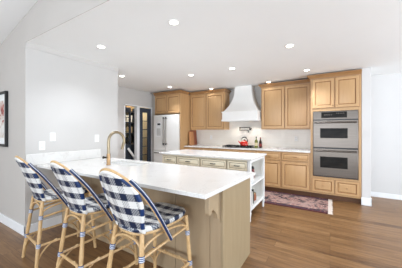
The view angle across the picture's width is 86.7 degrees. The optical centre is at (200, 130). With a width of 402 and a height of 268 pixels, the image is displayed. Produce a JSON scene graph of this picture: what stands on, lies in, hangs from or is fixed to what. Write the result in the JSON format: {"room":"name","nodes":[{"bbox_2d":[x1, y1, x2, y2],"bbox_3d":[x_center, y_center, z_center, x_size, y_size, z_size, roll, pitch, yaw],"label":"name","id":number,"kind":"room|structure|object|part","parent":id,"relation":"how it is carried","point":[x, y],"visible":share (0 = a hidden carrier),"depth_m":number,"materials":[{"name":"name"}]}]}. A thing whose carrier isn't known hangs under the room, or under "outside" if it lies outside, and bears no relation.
{"room":"kitchen","nodes":[
{"label":"kitchen","id":0,"kind":"room"},
{"bbox_2d":[0,0,37,44],"bbox_3d":[-1.927,-2.104,-1.058,9.000,2.181,6.194,0,0,31],"label":"vault","id":1,"kind":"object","parent":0,"point":[12,12],"depth_m":2.72,"materials":[{"name":"paint"}]},
{"bbox_2d":[0,0,108,225],"bbox_3d":[0.607,-1.025,1.099,11.100,4.800,0.120,0,0,31],"label":"wall","id":2,"kind":"structure","parent":0,"point":[13,61],"depth_m":2.89,"materials":[{"name":"beige paint"}]},
{"bbox_2d":[0,91,7,146],"bbox_3d":[-3.088,-0.175,3.246,0.675,0.810,0.034,0,0,31],"label":"wall picture","id":3,"kind":"object","parent":2,"relation":"attached to","point":[4,94],"visible":1,"depth_m":3.08,"materials":[{"name":"black"}]},
{"bbox_2d":[0,100,3,137],"bbox_3d":[-3.088,-0.175,3.245,0.455,0.550,0.003,0,0,31],"label":"art print","id":4,"kind":"object","parent":3,"relation":"attached to","point":[1,101],"depth_m":3.17},
{"bbox_2d":[0,213,23,235],"bbox_3d":[-3.236,1.310,3.348,2.194,0.130,0.015,0,0,31],"label":"baseboard","id":5,"kind":"structure","parent":2,"relation":"attached to","point":[16,226],"depth_m":2.97,"materials":[{"name":"paint"}]},
{"bbox_2d":[26,47,117,225],"bbox_3d":[-2.526,0.105,3.763,1.380,2.540,1.420,0,0,31],"label":"wall","id":6,"kind":"structure","parent":0,"point":[76,101],"depth_m":3.21,"materials":[{"name":"white paint"}]},
{"bbox_2d":[39,141,44,149],"bbox_3d":[-2.204,0.205,2.954,0.009,0.120,0.074,0,0,31],"label":"wall outlet","id":7,"kind":"object","parent":6,"relation":"attached to","point":[42,143],"visible":1,"depth_m":2.96,"materials":[{"name":"white plastic"}]},
{"bbox_2d":[24,215,61,235],"bbox_3d":[-2.184,1.310,2.983,0.014,0.130,0.480,0,0,31],"label":"baseboard","id":8,"kind":"structure","parent":6,"relation":"attached to","point":[56,220],"depth_m":2.99,"materials":[{"name":"paint"}]},
{"bbox_2d":[50,133,55,140],"bbox_3d":[-2.133,0.085,3.069,0.010,0.120,0.074,0,0,31],"label":"light switch","id":9,"kind":"object","parent":6,"relation":"attached to","point":[52,135],"visible":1,"depth_m":3.07,"materials":[{"name":"white plastic"}]},
{"bbox_2d":[26,149,100,164],"bbox_3d":[-2.020,0.384,3.246,0.020,0.154,1.060,0,0,31],"label":"backsplash","id":10,"kind":"structure","parent":6,"relation":"attached to","point":[39,158],"depth_m":3.16,"materials":[{"name":"white stone"}]},
{"bbox_2d":[26,42,118,71],"bbox_3d":[-1.921,-1.137,3.396,0.035,0.055,1.420,0,0,31],"label":"crown molding","id":11,"kind":"structure","parent":6,"relation":"attached to","point":[30,45],"depth_m":3.23,"materials":[{"name":"white paint"}]},
{"bbox_2d":[125,107,130,159],"bbox_3d":[-2.077,0.345,5.988,0.078,2.040,0.400,0,0,13],"label":"french door","id":12,"kind":"structure","parent":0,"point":[127,109],"depth_m":6.04,"materials":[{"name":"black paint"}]},
{"bbox_3d":[-2.096,-0.085,5.992,0.006,0.930,0.270,0,0,13],"label":"glass pane","id":13,"kind":"part","parent":12,"relation":"part of","materials":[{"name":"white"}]},
{"bbox_2d":[118,86,151,158],"bbox_3d":[-1.948,0.105,5.973,0.120,2.540,2.960,0,0,31],"label":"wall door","id":14,"kind":"structure","parent":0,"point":[125,95],"depth_m":5.72,"materials":[{"name":"white paint"}]},
{"bbox_2d":[124,104,151,161],"bbox_3d":[-1.829,0.325,6.158,0.132,2.100,1.040,0,0,31],"label":"door frame","id":15,"kind":"structure","parent":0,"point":[136,109],"depth_m":6.10,"materials":[{"name":"paint"}]},
{"bbox_2d":[140,108,150,161],"bbox_3d":[-1.693,0.345,6.371,0.078,2.040,0.465,0,0,31],"label":"french door","id":16,"kind":"structure","parent":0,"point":[145,114],"depth_m":6.38,"materials":[{"name":"blue paint"}]},
{"bbox_3d":[-1.677,0.205,6.361,0.006,1.510,0.215,0,0,31],"label":"glass pane","id":17,"kind":"part","parent":16,"relation":"part of","materials":[{"name":"white"}]},
{"bbox_2d":[152,93,154,161],"bbox_3d":[-1.245,0.105,6.845,0.178,2.540,0.740,0,0,31],"label":"wall","id":18,"kind":"structure","parent":0,"point":[153,96],"depth_m":6.54,"materials":[{"name":"white paint"}]},
{"bbox_2d":[153,90,189,149],"bbox_3d":[-0.763,0.122,6.471,1.030,2.505,0.879,0,0,31],"label":"tall cabinet","id":19,"kind":"object","parent":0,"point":[176,101],"visible":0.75,"depth_m":6.12,"materials":[{"name":"brown wood"}]},
{"bbox_3d":[-1.183,-0.775,6.293,0.460,0.510,0.021,0,0,31],"label":"door","id":20,"kind":"part","parent":19,"relation":"part of","materials":[{"name":"brown wood"}]},
{"bbox_3d":[-0.877,-1.093,6.283,1.030,0.075,0.440,0,0,31],"label":"crown molding","id":21,"kind":"part","parent":19,"relation":"part of","materials":[{"name":"brown wood"}]},
{"bbox_3d":[-0.783,-0.775,6.050,0.460,0.510,0.021,0,0,31],"label":"door","id":22,"kind":"part","parent":19,"relation":"part of","materials":[{"name":"brown wood"}]},
{"bbox_3d":[-0.367,0.160,6.266,0.020,2.430,0.819,0,0,31],"label":"panel","id":23,"kind":"part","parent":19,"relation":"part of","materials":[{"name":"brown wood"}]},
{"bbox_2d":[0,196,401,267],"bbox_3d":[0.349,1.405,1.542,13.000,0.060,13.000,0,0,31],"label":"floor","id":24,"kind":"structure","parent":0,"point":[356,235],"depth_m":2.63,"materials":[{"name":"brown wood"}]},
{"bbox_2d":[15,156,96,267],"bbox_3d":[-1.628,0.811,2.387,0.475,1.133,0.700,0,0,37],"label":"bar stool","id":25,"kind":"object","parent":24,"relation":"on","point":[54,195],"visible":0.88,"depth_m":2.20,"materials":[{"name":"wicker"}]},
{"bbox_3d":[-1.891,1.045,2.333,0.134,0.665,0.037,0,0,-9],"label":"leg","id":26,"kind":"part","parent":25,"relation":"part of","materials":[{"name":"wicker"}]},
{"bbox_3d":[-1.773,0.497,2.196,0.370,0.450,0.204,0,0,37],"label":"backrest","id":27,"kind":"part","parent":25,"relation":"part of","materials":[{"name":"wicker"}]},
{"bbox_3d":[-1.609,1.045,2.119,0.037,0.665,0.134,0,0,-7],"label":"leg","id":28,"kind":"part","parent":25,"relation":"part of","materials":[{"name":"wicker"}]},
{"bbox_3d":[-1.715,0.542,2.273,0.447,0.596,0.410,0,0,37],"label":"frame","id":29,"kind":"part","parent":25,"relation":"part of","materials":[{"name":"wicker"}]},
{"bbox_3d":[-1.583,0.700,2.447,0.413,0.042,0.540,0,0,37],"label":"seat","id":30,"kind":"part","parent":25,"relation":"part of","materials":[{"name":"wicker"}]},
{"bbox_3d":[-1.583,0.730,2.447,0.402,0.024,0.525,0,0,37],"label":"seat frame","id":31,"kind":"part","parent":25,"relation":"part of","materials":[{"name":"wicker"}]},
{"bbox_3d":[-1.602,1.050,2.759,0.036,0.653,0.090,0,0,-2],"label":"leg","id":32,"kind":"part","parent":25,"relation":"part of","materials":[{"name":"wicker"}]},
{"bbox_3d":[-1.277,1.050,2.512,0.090,0.653,0.036,0,0,-14],"label":"leg","id":33,"kind":"part","parent":25,"relation":"part of","materials":[{"name":"wicker"}]},
{"bbox_2d":[50,160,137,267],"bbox_3d":[-1.034,0.811,2.051,0.475,1.133,0.700,0,0,34],"label":"bar stool","id":34,"kind":"object","parent":24,"relation":"on","point":[69,181],"visible":0.87,"depth_m":1.86,"materials":[{"name":"blue wicker"}]},
{"bbox_3d":[-1.294,1.045,1.983,0.134,0.665,0.037,0,0,-12],"label":"leg","id":35,"kind":"part","parent":34,"relation":"part of","materials":[{"name":"wicker"}]},
{"bbox_3d":[-1.169,0.497,1.853,0.370,0.450,0.204,0,0,34],"label":"backrest","id":36,"kind":"part","parent":34,"relation":"part of","materials":[{"name":"wicker"}]},
{"bbox_3d":[-1.115,0.542,1.932,0.447,0.596,0.410,0,0,34],"label":"frame","id":37,"kind":"part","parent":34,"relation":"part of","materials":[{"name":"wicker"}]},
{"bbox_3d":[-1.001,1.045,1.784,0.037,0.665,0.134,0,0,-10],"label":"leg","id":38,"kind":"part","parent":34,"relation":"part of","materials":[{"name":"wicker"}]},
{"bbox_3d":[-0.992,0.700,2.113,0.413,0.042,0.540,0,0,34],"label":"seat","id":39,"kind":"part","parent":34,"relation":"part of","materials":[{"name":"wicker"}]},
{"bbox_3d":[-0.992,0.730,2.113,0.402,0.024,0.525,0,0,34],"label":"seat frame","id":40,"kind":"part","parent":34,"relation":"part of","materials":[{"name":"wicker"}]},
{"bbox_3d":[-1.028,1.050,2.423,0.036,0.653,0.090,0,0,-5],"label":"leg","id":41,"kind":"part","parent":34,"relation":"part of","materials":[{"name":"wicker"}]},
{"bbox_3d":[-0.691,1.050,2.194,0.090,0.653,0.036,0,0,-17],"label":"leg","id":42,"kind":"part","parent":34,"relation":"part of","materials":[{"name":"wicker"}]},
{"bbox_2d":[131,109,133,143],"bbox_3d":[-2.846,0.275,7.423,0.400,2.200,1.190,0,0,31],"label":"shelf","id":43,"kind":"object","parent":24,"relation":"on","point":[132,111],"visible":0.02,"depth_m":7.88,"materials":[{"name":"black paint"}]},
{"bbox_2d":[131,144,133,159],"bbox_3d":[-2.382,0.895,6.587,0.440,0.960,0.800,0,0,31],"label":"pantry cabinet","id":44,"kind":"object","parent":24,"relation":"on","point":[132,145],"visible":0.02,"depth_m":6.61,"materials":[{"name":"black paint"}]},
{"bbox_2d":[99,168,191,267],"bbox_3d":[-0.442,0.811,1.694,0.475,1.133,0.700,0,0,32],"label":"bar stool","id":45,"kind":"object","parent":24,"relation":"on","point":[132,217],"visible":1,"depth_m":1.52,"materials":[{"name":"blue wicker"}]},
{"bbox_3d":[-0.699,1.045,1.618,0.134,0.665,0.037,0,0,-14],"label":"leg","id":46,"kind":"part","parent":45,"relation":"part of","materials":[{"name":"wicker"}]},
{"bbox_3d":[-0.570,0.497,1.492,0.370,0.450,0.204,0,0,32],"label":"backrest","id":47,"kind":"part","parent":45,"relation":"part of","materials":[{"name":"wicker"}]},
{"bbox_3d":[-0.518,0.542,1.573,0.447,0.596,0.410,0,0,32],"label":"frame","id":48,"kind":"part","parent":45,"relation":"part of","materials":[{"name":"wicker"}]},
{"bbox_3d":[-0.400,1.045,1.429,0.037,0.665,0.134,0,0,-12],"label":"leg","id":49,"kind":"part","parent":45,"relation":"part of","materials":[{"name":"wicker"}]},
{"bbox_3d":[-0.402,0.700,1.758,0.413,0.042,0.540,0,0,32],"label":"seat","id":50,"kind":"part","parent":45,"relation":"part of","materials":[{"name":"wicker"}]},
{"bbox_3d":[-0.402,0.730,1.758,0.402,0.024,0.525,0,0,32],"label":"seat frame","id":51,"kind":"part","parent":45,"relation":"part of","materials":[{"name":"wicker"}]},
{"bbox_3d":[-0.449,1.050,2.067,0.036,0.653,0.090,0,0,-7],"label":"leg","id":52,"kind":"part","parent":45,"relation":"part of","materials":[{"name":"wicker"}]},
{"bbox_3d":[-0.103,1.050,1.849,0.090,0.653,0.036,0,0,-19],"label":"leg","id":53,"kind":"part","parent":45,"relation":"part of","materials":[{"name":"wicker"}]},
{"bbox_2d":[62,175,249,267],"bbox_3d":[-0.804,0.934,2.700,2.636,0.882,0.886,0,0,31],"label":"base cabinet","id":54,"kind":"object","parent":24,"relation":"on","point":[219,224],"visible":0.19,"depth_m":2.00,"materials":[{"name":"beige wood"}]},
{"bbox_2d":[37,157,254,198],"bbox_3d":[-0.815,0.476,2.639,2.708,0.031,1.020,0,0,31],"label":"countertop","id":55,"kind":"structure","parent":54,"relation":"on","point":[192,181],"depth_m":2.26,"materials":[{"name":"white stone"}]},
{"bbox_2d":[102,131,124,164],"bbox_3d":[-1.201,0.229,2.973,0.320,0.462,0.101,0,0,-42],"label":"faucet","id":56,"kind":"object","parent":55,"relation":"on","point":[108,155],"visible":0.99,"depth_m":2.89,"materials":[{"name":"gold metal"}]},
{"bbox_3d":[0.137,0.636,1.821,0.060,0.287,0.012,0,0,31],"label":"corbel plate","id":57,"kind":"part","parent":54,"relation":"part of","materials":[{"name":"beige wood"}]},
{"bbox_3d":[0.362,0.934,2.099,0.020,0.882,0.704,0,0,31],"label":"panel","id":58,"kind":"part","parent":54,"relation":"part of","materials":[{"name":"beige wood"}]},
{"bbox_2d":[154,114,179,162],"bbox_3d":[-0.815,0.455,6.447,0.917,1.840,0.916,0,0,31],"label":"refrigerator","id":59,"kind":"object","parent":24,"relation":"on","point":[166,127],"visible":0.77,"depth_m":6.08,"materials":[{"name":"silver metal"}]},
{"bbox_3d":[-1.196,0.055,6.262,0.456,1.040,0.063,0,0,31],"label":"door","id":60,"kind":"part","parent":59,"relation":"part of","materials":[{"name":"silver metal"}]},
{"bbox_3d":[-0.999,0.765,6.142,0.917,0.368,0.063,0,0,31],"label":"freezer drawer","id":61,"kind":"part","parent":59,"relation":"part of","materials":[{"name":"silver metal"}]},
{"bbox_3d":[-0.802,0.055,6.023,0.456,1.040,0.063,0,0,31],"label":"door","id":62,"kind":"part","parent":59,"relation":"part of","materials":[{"name":"silver metal"}]},
{"bbox_2d":[185,147,202,149],"bbox_3d":[-0.056,0.913,6.151,0.628,0.923,0.670,0,0,31],"label":"base cabinet","id":63,"kind":"object","parent":24,"relation":"on","point":[192,148],"visible":0.07,"depth_m":5.89,"materials":[{"name":"brown wood"}]},
{"bbox_2d":[184,145,310,152],"bbox_3d":[1.051,0.435,5.495,3.201,0.031,0.649,0,0,31],"label":"countertop","id":64,"kind":"structure","parent":63,"relation":"on","point":[197,146],"depth_m":5.11,"materials":[{"name":"white stone"}]},
{"bbox_2d":[189,132,193,144],"bbox_3d":[-0.279,0.219,6.266,0.061,0.400,0.230,0,0,31],"label":"cutting board","id":65,"kind":"object","parent":64,"relation":"on","point":[191,134],"visible":0.9,"depth_m":6.25,"materials":[{"name":"brown wood"}]},
{"bbox_2d":[190,130,196,144],"bbox_3d":[-0.227,0.202,6.416,0.055,0.435,0.340,0,0,31],"label":"cutting board","id":66,"kind":"object","parent":64,"relation":"on","point":[193,131],"visible":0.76,"depth_m":6.47,"materials":[{"name":"brown wood"}]},
{"bbox_2d":[222,145,254,147],"bbox_3d":[0.994,0.398,5.541,0.780,0.044,0.471,0,0,31],"label":"cooktop","id":67,"kind":"object","parent":64,"relation":"in","point":[231,146],"visible":0.91,"depth_m":5.42,"materials":[{"name":"black metal"}]},
{"bbox_2d":[238,137,247,145],"bbox_3d":[1.107,0.263,5.486,0.210,0.226,0.232,0,0,-27],"label":"kettle","id":68,"kind":"object","parent":67,"relation":"on","point":[244,142],"visible":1,"depth_m":5.42,"materials":[{"name":"red metal"}]},
{"bbox_2d":[203,148,219,150],"bbox_3d":[0.427,0.913,5.859,0.500,0.923,0.670,0,0,31],"label":"base cabinet","id":69,"kind":"object","parent":24,"relation":"on","point":[211,149],"visible":0.12,"depth_m":5.59,"materials":[{"name":"brown wood"}]},
{"bbox_2d":[162,154,264,221],"bbox_3d":[0.196,0.909,3.986,1.765,0.932,0.847,0,0,31],"label":"kitchen island","id":70,"kind":"object","parent":24,"relation":"on","point":[258,184],"visible":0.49,"depth_m":3.69,"materials":[{"name":"beige paint"}]},
{"bbox_3d":[-0.590,0.540,4.016,0.326,0.140,0.021,0,0,31],"label":"drawer","id":71,"kind":"part","parent":70,"relation":"part of","materials":[{"name":"beige paint"}]},
{"bbox_3d":[-0.224,0.540,3.795,0.481,0.140,0.021,0,0,31],"label":"drawer","id":72,"kind":"part","parent":70,"relation":"part of","materials":[{"name":"beige paint"}]},
{"bbox_2d":[159,149,266,160],"bbox_3d":[0.199,0.427,3.998,1.818,0.030,0.875,0,0,31],"label":"island countertop","id":73,"kind":"structure","parent":70,"relation":"on","point":[247,156],"depth_m":3.74,"materials":[{"name":"white stone"}]},
{"bbox_3d":[0.203,0.540,3.535,0.471,0.140,0.021,0,0,31],"label":"drawer","id":74,"kind":"part","parent":70,"relation":"part of","materials":[{"name":"beige paint"}]},
{"bbox_3d":[0.564,0.540,3.317,0.323,0.140,0.021,0,0,31],"label":"drawer","id":75,"kind":"part","parent":70,"relation":"part of","materials":[{"name":"beige paint"}]},
{"bbox_3d":[0.735,0.829,3.232,0.050,0.772,0.050,0,0,31],"label":"post","id":76,"kind":"part","parent":70,"relation":"part of","materials":[{"name":"white paint"}]},
{"bbox_3d":[0.974,0.829,3.973,0.310,0.772,0.015,0,0,31],"label":"panel","id":77,"kind":"part","parent":70,"relation":"part of","materials":[{"name":"white paint"}]},
{"bbox_2d":[252,176,263,185],"bbox_3d":[0.798,0.840,3.638,0.356,0.020,0.750,0,0,31],"label":"shelf","id":78,"kind":"object","parent":70,"relation":"attached to","point":[257,178],"depth_m":3.65,"materials":[{"name":"white paint"}]},
{"bbox_2d":[252,195,263,208],"bbox_3d":[0.798,1.190,3.638,0.356,0.020,0.750,0,0,31],"label":"shelf","id":79,"kind":"object","parent":70,"relation":"attached to","point":[259,198],"depth_m":3.62,"materials":[{"name":"white paint"}]},
{"bbox_3d":[1.129,0.829,3.881,0.050,0.772,0.050,0,0,31],"label":"post","id":80,"kind":"part","parent":70,"relation":"part of","materials":[{"name":"white paint"}]},
{"bbox_2d":[220,149,257,152],"bbox_3d":[1.056,0.913,5.478,0.970,0.923,0.670,0,0,31],"label":"base cabinet","id":81,"kind":"object","parent":24,"relation":"on","point":[229,150],"visible":0.03,"depth_m":5.21,"materials":[{"name":"brown wood"}]},
{"bbox_2d":[258,150,281,191],"bbox_3d":[1.696,0.913,5.090,0.528,0.923,0.670,0,0,31],"label":"base cabinet","id":82,"kind":"object","parent":24,"relation":"on","point":[273,158],"visible":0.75,"depth_m":4.79,"materials":[{"name":"brown wood"}]},
{"bbox_3d":[1.544,0.558,4.840,0.498,0.163,0.021,0,0,31],"label":"drawer","id":83,"kind":"part","parent":82,"relation":"part of","materials":[{"name":"brown wood"}]},
{"bbox_3d":[1.544,0.953,4.840,0.498,0.575,0.021,0,0,31],"label":"door","id":84,"kind":"part","parent":82,"relation":"part of","materials":[{"name":"brown wood"}]},
{"bbox_2d":[281,152,310,195],"bbox_3d":[2.168,0.913,4.805,0.575,0.923,0.670,0,0,31],"label":"base cabinet","id":85,"kind":"object","parent":24,"relation":"on","point":[295,166],"visible":0.91,"depth_m":4.54,"materials":[{"name":"brown wood"}]},
{"bbox_3d":[2.016,0.558,4.554,0.545,0.163,0.021,0,0,31],"label":"drawer","id":86,"kind":"part","parent":85,"relation":"part of","materials":[{"name":"brown wood"}]},
{"bbox_3d":[2.016,0.953,4.554,0.545,0.575,0.021,0,0,31],"label":"door","id":87,"kind":"part","parent":85,"relation":"part of","materials":[{"name":"brown wood"}]},
{"bbox_2d":[261,190,332,214],"bbox_3d":[1.580,1.369,4.357,1.900,0.009,0.891,0,0,31],"label":"runner rug","id":88,"kind":"object","parent":24,"relation":"on","point":[309,203],"visible":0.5,"depth_m":4.12,"materials":[{"name":"fabric"}]},
{"bbox_2d":[307,69,361,202],"bbox_3d":[2.750,0.117,4.451,0.913,2.515,0.693,0,0,31],"label":"tall cabinet","id":89,"kind":"object","parent":24,"relation":"on","point":[335,91],"visible":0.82,"depth_m":4.15,"materials":[{"name":"brown wood"}]},
{"bbox_3d":[2.455,1.100,4.288,0.388,0.280,0.021,0,0,31],"label":"drawer","id":90,"kind":"part","parent":89,"relation":"part of","materials":[{"name":"brown wood"}]},
{"bbox_3d":[2.455,-0.755,4.288,0.388,0.590,0.021,0,0,31],"label":"door","id":91,"kind":"part","parent":89,"relation":"part of","materials":[{"name":"brown wood"}]},
{"bbox_3d":[2.639,-1.100,4.268,0.913,0.080,0.265,0,0,31],"label":"crown molding","id":92,"kind":"part","parent":89,"relation":"part of","materials":[{"name":"brown wood"}]},
{"bbox_2d":[313,110,357,179],"bbox_3d":[2.753,0.261,4.394,0.748,1.312,0.670,0,0,31],"label":"double oven","id":93,"kind":"object","parent":89,"relation":"in","point":[335,133],"visible":1,"depth_m":4.15,"materials":[{"name":"metal"}]},
{"bbox_3d":[2.623,0.625,4.178,0.748,0.550,0.035,0,0,31],"label":"door","id":94,"kind":"part","parent":93,"relation":"part of","materials":[{"name":"metal"}]},
{"bbox_3d":[2.623,0.059,4.178,0.748,0.543,0.035,0,0,31],"label":"door","id":95,"kind":"part","parent":93,"relation":"part of","materials":[{"name":"metal"}]},
{"bbox_3d":[2.626,-0.311,4.184,0.748,0.163,0.022,0,0,31],"label":"control panel","id":96,"kind":"part","parent":93,"relation":"part of","materials":[{"name":"metal"}]},
{"bbox_3d":[2.627,0.908,4.185,0.748,0.017,0.018,0,0,31],"label":"trim","id":97,"kind":"part","parent":93,"relation":"part of","materials":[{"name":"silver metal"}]},
{"bbox_3d":[2.597,0.395,4.136,0.688,0.030,0.066,0,0,31],"label":"handle","id":98,"kind":"part","parent":93,"relation":"part of","materials":[{"name":"metal"}]},
{"bbox_3d":[2.597,-0.168,4.136,0.688,0.030,0.066,0,0,31],"label":"handle","id":99,"kind":"part","parent":93,"relation":"part of","materials":[{"name":"metal"}]},
{"bbox_3d":[2.797,1.100,4.080,0.388,0.280,0.021,0,0,31],"label":"drawer","id":100,"kind":"part","parent":89,"relation":"part of","materials":[{"name":"brown wood"}]},
{"bbox_3d":[2.797,-0.755,4.080,0.388,0.590,0.021,0,0,31],"label":"door","id":101,"kind":"part","parent":89,"relation":"part of","materials":[{"name":"brown wood"}]},
{"bbox_2d":[27,0,401,92],"bbox_3d":[1.577,-1.180,3.955,12.400,0.030,6.000,0,0,31],"label":"ceiling","id":102,"kind":"structure","parent":0,"point":[211,37],"depth_m":2.71,"materials":[{"name":"paint"}]},
{"bbox_2d":[96,45,105,48],"bbox_3d":[-1.377,-1.161,2.938,0.128,0.005,0.128,0,0,31],"label":"recessed light","id":103,"kind":"object","parent":102,"relation":"in","point":[98,46],"visible":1,"depth_m":2.93,"materials":[{"name":"white"}]},
{"bbox_2d":[168,19,179,25],"bbox_3d":[-0.291,-1.161,2.280,0.128,0.005,0.128,0,0,31],"label":"recessed light","id":104,"kind":"object","parent":102,"relation":"in","point":[174,22],"visible":1,"depth_m":2.28,"materials":[{"name":"white plastic"}]},
{"bbox_2d":[285,44,294,47],"bbox_3d":[1.209,-1.161,2.904,0.128,0.005,0.128,0,0,31],"label":"recessed light","id":105,"kind":"object","parent":102,"relation":"in","point":[287,45],"visible":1,"depth_m":2.89,"materials":[{"name":"white"}]},
{"bbox_2d":[189,87,271,147],"bbox_3d":[1.134,0.105,5.907,5.460,2.540,0.120,0,0,31],"label":"wall","id":106,"kind":"structure","parent":0,"point":[257,89],"depth_m":5.63,"materials":[{"name":"white paint"}]},
{"bbox_2d":[189,88,230,129],"bbox_3d":[0.254,-0.584,6.129,1.165,1.093,0.409,0,0,31],"label":"upper cabinet","id":107,"kind":"object","parent":106,"relation":"attached to","point":[207,107],"visible":0.99,"depth_m":5.97,"materials":[{"name":"brown wood"}]},
{"bbox_3d":[-0.082,-0.546,6.152,0.526,0.974,0.021,0,0,31],"label":"door","id":108,"kind":"part","parent":107,"relation":"part of","materials":[{"name":"brown wood"}]},
{"bbox_3d":[0.254,-1.093,6.129,1.165,0.075,0.409,0,0,31],"label":"crown molding","id":109,"kind":"part","parent":107,"relation":"part of","materials":[{"name":"brown wood"}]},
{"bbox_3d":[0.379,-0.546,5.873,0.526,0.974,0.021,0,0,31],"label":"door","id":110,"kind":"part","parent":107,"relation":"part of","materials":[{"name":"brown wood"}]},
{"bbox_2d":[221,85,260,121],"bbox_3d":[1.084,-0.707,5.516,0.950,0.914,0.579,0,0,31],"label":"range hood","id":111,"kind":"object","parent":106,"relation":"attached to","point":[244,107],"visible":0.89,"depth_m":5.40,"materials":[{"name":"paint"}]},
{"bbox_2d":[196,121,310,148],"bbox_3d":[1.222,0.037,5.777,3.205,0.765,0.010,0,0,31],"label":"tile backsplash","id":112,"kind":"structure","parent":106,"relation":"attached to","point":[269,138],"depth_m":5.64,"materials":[{"name":"white tile"}]},
{"bbox_2d":[239,127,251,132],"bbox_3d":[1.188,-0.033,5.720,0.314,0.155,0.120,0,0,31],"label":"pot filler","id":113,"kind":"object","parent":112,"relation":"attached to","point":[239,127],"visible":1,"depth_m":5.69,"materials":[{"name":"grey metal"}]},
{"bbox_2d":[258,79,310,129],"bbox_3d":[1.991,-0.584,5.078,1.151,1.093,0.409,0,0,31],"label":"upper cabinet","id":114,"kind":"object","parent":106,"relation":"attached to","point":[284,105],"visible":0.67,"depth_m":4.90,"materials":[{"name":"brown wood"}]},
{"bbox_3d":[1.709,-0.546,5.067,0.520,0.974,0.021,0,0,31],"label":"door","id":115,"kind":"part","parent":114,"relation":"part of","materials":[{"name":"brown wood"}]},
{"bbox_3d":[1.991,-1.093,5.078,1.151,0.075,0.409,0,0,31],"label":"crown molding","id":116,"kind":"part","parent":114,"relation":"part of","materials":[{"name":"brown wood"}]},
{"bbox_3d":[2.163,-0.546,4.792,0.520,0.974,0.021,0,0,31],"label":"door","id":117,"kind":"part","parent":114,"relation":"part of","materials":[{"name":"brown wood"}]},
{"bbox_2d":[362,67,370,197],"bbox_3d":[3.216,0.105,4.205,0.135,2.540,0.635,0,0,31],"label":"wall partition","id":118,"kind":"structure","parent":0,"point":[366,72],"depth_m":3.93,"materials":[{"name":"white paint"}]},
{"bbox_2d":[361,197,371,205],"bbox_3d":[3.049,1.305,3.926,0.155,0.140,0.015,0,0,31],"label":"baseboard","id":119,"kind":"structure","parent":118,"relation":"attached to","point":[364,201],"depth_m":3.92,"materials":[{"name":"paint"}]},
{"bbox_2d":[371,73,401,194],"bbox_3d":[5.396,0.105,3.466,4.360,2.540,0.120,0,0,31],"label":"wall","id":120,"kind":"structure","parent":0,"point":[386,89],"depth_m":4.36,"materials":[{"name":"white paint"}]},
{"bbox_2d":[371,192,401,199],"bbox_3d":[5.366,1.325,3.405,4.348,0.100,0.015,0,0,31],"label":"baseboard","id":121,"kind":"structure","parent":120,"relation":"attached to","point":[373,194],"depth_m":4.35,"materials":[{"name":"paint"}]}
]}

